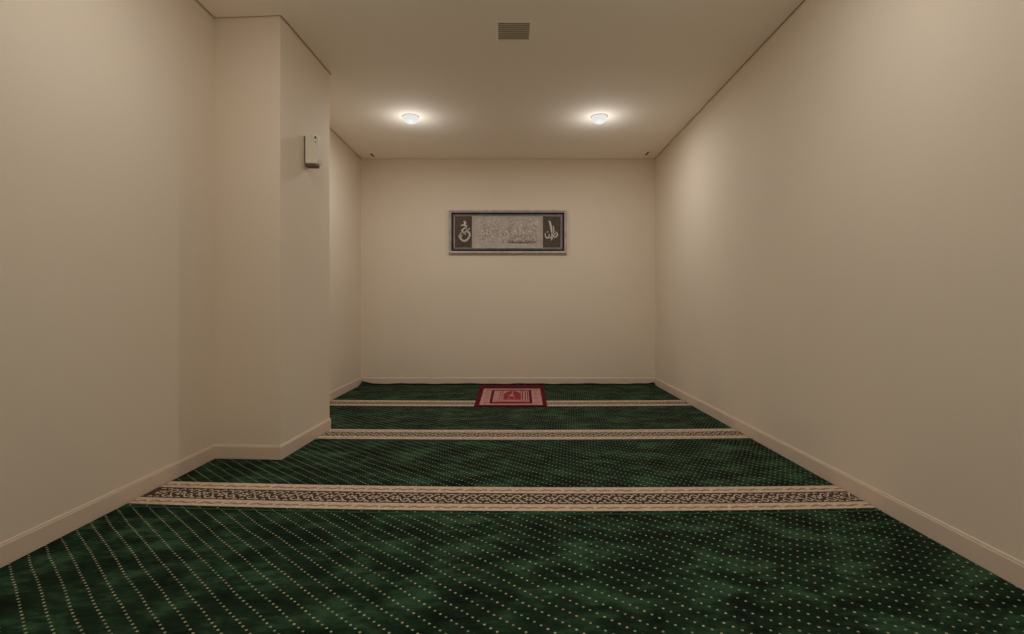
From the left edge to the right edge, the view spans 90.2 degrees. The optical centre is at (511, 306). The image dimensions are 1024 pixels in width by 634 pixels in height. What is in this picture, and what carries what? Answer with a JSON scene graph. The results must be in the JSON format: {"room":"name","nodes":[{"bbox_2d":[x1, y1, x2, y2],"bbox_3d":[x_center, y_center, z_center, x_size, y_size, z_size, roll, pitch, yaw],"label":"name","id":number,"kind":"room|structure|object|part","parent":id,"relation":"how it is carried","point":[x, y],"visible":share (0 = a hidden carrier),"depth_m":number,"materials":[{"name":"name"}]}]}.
{"room":"prayer room","nodes":[
{"label":"prayer room","id":0,"kind":"room"},
{"bbox_2d":[0,0,360,542],"bbox_3d":[-1.815,-0.451,2.268,0.140,2.712,7.235,0,0,0],"label":"wall","id":1,"kind":"structure","parent":0,"point":[107,106],"depth_m":2.23,"materials":[{"name":"beige paint"}]},
{"bbox_2d":[0,378,360,567],"bbox_3d":[-1.751,0.859,2.268,0.028,0.092,7.235,0,0,0],"label":"baseboard","id":2,"kind":"structure","parent":1,"relation":"attached to","point":[18,546],"depth_m":2.17,"materials":[{"name":"beige paint"}]},
{"bbox_2d":[214,15,329,444],"bbox_3d":[-1.552,-0.451,3.366,0.431,2.712,0.738,0,0,0],"label":"wall pillar","id":3,"kind":"structure","parent":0,"point":[272,210],"depth_m":3.02,"materials":[{"name":"beige paint"}]},
{"bbox_2d":[214,418,330,459],"bbox_3d":[-1.546,0.859,3.366,0.437,0.092,0.754,0,0,0],"label":"baseboard","id":4,"kind":"structure","parent":3,"relation":"attached to","point":[222,451],"depth_m":3.01,"materials":[{"name":"beige paint"}]},
{"bbox_2d":[304,134,321,167],"bbox_3d":[-1.303,-1.016,3.337,0.090,0.203,0.078,0,0,0],"label":"wall dispenser","id":5,"kind":"object","parent":3,"relation":"attached to","point":[312,143],"visible":1,"depth_m":3.31,"materials":[{"name":"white plastic"}]},
{"bbox_2d":[305,163,318,167],"bbox_3d":[-1.308,-0.925,3.341,0.072,0.020,0.064,0,0,0],"label":"dispenser part","id":6,"kind":"object","parent":5,"relation":"attached to","point":[310,165],"depth_m":3.31,"materials":[{"name":"brown plastic"}]},
{"bbox_2d":[197,0,802,158],"bbox_3d":[-0.057,-1.718,2.261,3.391,0.022,7.222,0,0,0],"label":"ceiling","id":7,"kind":"structure","parent":0,"point":[649,66],"depth_m":3.60,"materials":[{"name":"white paint"}]},
{"bbox_2d":[402,114,418,123],"bbox_3d":[-0.908,-1.685,4.575,0.148,0.080,0.148,0,0,0],"label":"recessed light","id":8,"kind":"object","parent":7,"relation":"in","point":[408,118],"visible":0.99,"depth_m":4.53,"materials":[{"name":"grey"}]},
{"bbox_2d":[495,21,532,40],"bbox_3d":[0.011,-1.712,3.160,0.230,0.020,0.236,0,0,0],"label":"ceiling vent","id":9,"kind":"object","parent":7,"relation":"in","point":[530,27],"visible":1,"depth_m":3.11,"materials":[{"name":"beige metal"}]},
{"bbox_2d":[591,114,607,123],"bbox_3d":[0.783,-1.685,4.575,0.148,0.080,0.148,0,0,0],"label":"recessed light","id":10,"kind":"object","parent":7,"relation":"in","point":[597,118],"visible":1,"depth_m":4.53,"materials":[{"name":"grey"}]},
{"bbox_2d":[361,159,654,376],"bbox_3d":[-0.076,-0.451,5.945,3.617,2.712,0.120,0,0,0],"label":"wall","id":11,"kind":"structure","parent":0,"point":[427,310],"depth_m":5.88,"materials":[{"name":"beige paint"}]},
{"bbox_2d":[449,210,566,253],"bbox_3d":[-0.048,-0.863,5.864,1.357,0.502,0.039,0,0,0],"label":"picture","id":12,"kind":"object","parent":11,"relation":"attached to","point":[470,231],"visible":1,"depth_m":5.87,"materials":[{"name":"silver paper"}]},
{"bbox_3d":[-0.560,-0.863,5.877,0.196,0.364,0.004,0,0,0],"label":"panel","id":13,"kind":"part","parent":12,"relation":"part of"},
{"bbox_3d":[-0.053,-0.863,5.873,0.817,0.364,0.011,0,0,0],"label":"panel","id":14,"kind":"part","parent":12,"relation":"part of","materials":[{"name":"grey paper"}]},
{"bbox_3d":[0.459,-0.863,5.877,0.205,0.364,0.004,0,0,0],"label":"panel","id":15,"kind":"part","parent":12,"relation":"part of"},
{"bbox_2d":[361,377,654,383],"bbox_3d":[-0.046,0.859,5.881,3.397,0.092,0.008,0,0,0],"label":"baseboard","id":16,"kind":"structure","parent":11,"relation":"attached to","point":[378,380],"depth_m":5.88,"materials":[{"name":"beige paint"}]},
{"bbox_2d":[655,0,1023,562],"bbox_3d":[1.672,-0.451,2.268,0.120,2.712,7.235,0,0,0],"label":"wall","id":17,"kind":"structure","parent":0,"point":[839,227],"depth_m":2.35,"materials":[{"name":"beige paint"}]},
{"bbox_2d":[655,378,1023,589],"bbox_3d":[1.628,0.859,2.268,0.008,0.092,7.235,0,0,0],"label":"baseboard","id":18,"kind":"structure","parent":17,"relation":"attached to","point":[1003,565],"depth_m":2.19,"materials":[{"name":"beige paint"}]},
{"bbox_3d":[-0.076,0.955,2.268,3.617,0.100,7.475,0,0,0],"label":"floor","id":19,"kind":"structure","parent":0,"visible":0},
{"bbox_2d":[121,440,881,514],"bbox_3d":[-0.063,0.898,2.803,3.384,0.014,1.248,0,0,0],"label":"carpet strip","id":20,"kind":"object","parent":19,"relation":"on","point":[703,477],"visible":1,"depth_m":2.62,"materials":[{"name":"green carpet"}]},
{"bbox_2d":[0,507,1023,633],"bbox_3d":[-0.067,0.899,0.473,3.367,0.012,3.603,0,0,0],"label":"carpet strip","id":21,"kind":"object","parent":19,"relation":"on","point":[125,570],"visible":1,"depth_m":1.67,"materials":[{"name":"green carpet"}]},
{"bbox_2d":[330,381,693,406],"bbox_3d":[-0.047,0.876,5.206,3.367,0.057,1.328,0,0,0],"label":"carpet strip","id":22,"kind":"object","parent":19,"relation":"on","point":[366,394],"visible":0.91,"depth_m":5.15,"materials":[{"name":"green carpet"}]},
{"bbox_2d":[474,385,546,406],"bbox_3d":[-0.001,0.886,5.157,0.705,0.009,1.217,0,0,0],"label":"mat","id":23,"kind":"object","parent":22,"relation":"on","point":[488,395],"visible":1,"depth_m":5.03,"materials":[{"name":"fabric"}]},
{"bbox_2d":[314,407,752,440],"bbox_3d":[-0.051,0.898,3.983,3.361,0.014,1.189,0,0,0],"label":"carpet strip","id":24,"kind":"object","parent":19,"relation":"on","point":[347,423],"visible":0.99,"depth_m":3.91,"materials":[{"name":"green carpet"}]}
]}

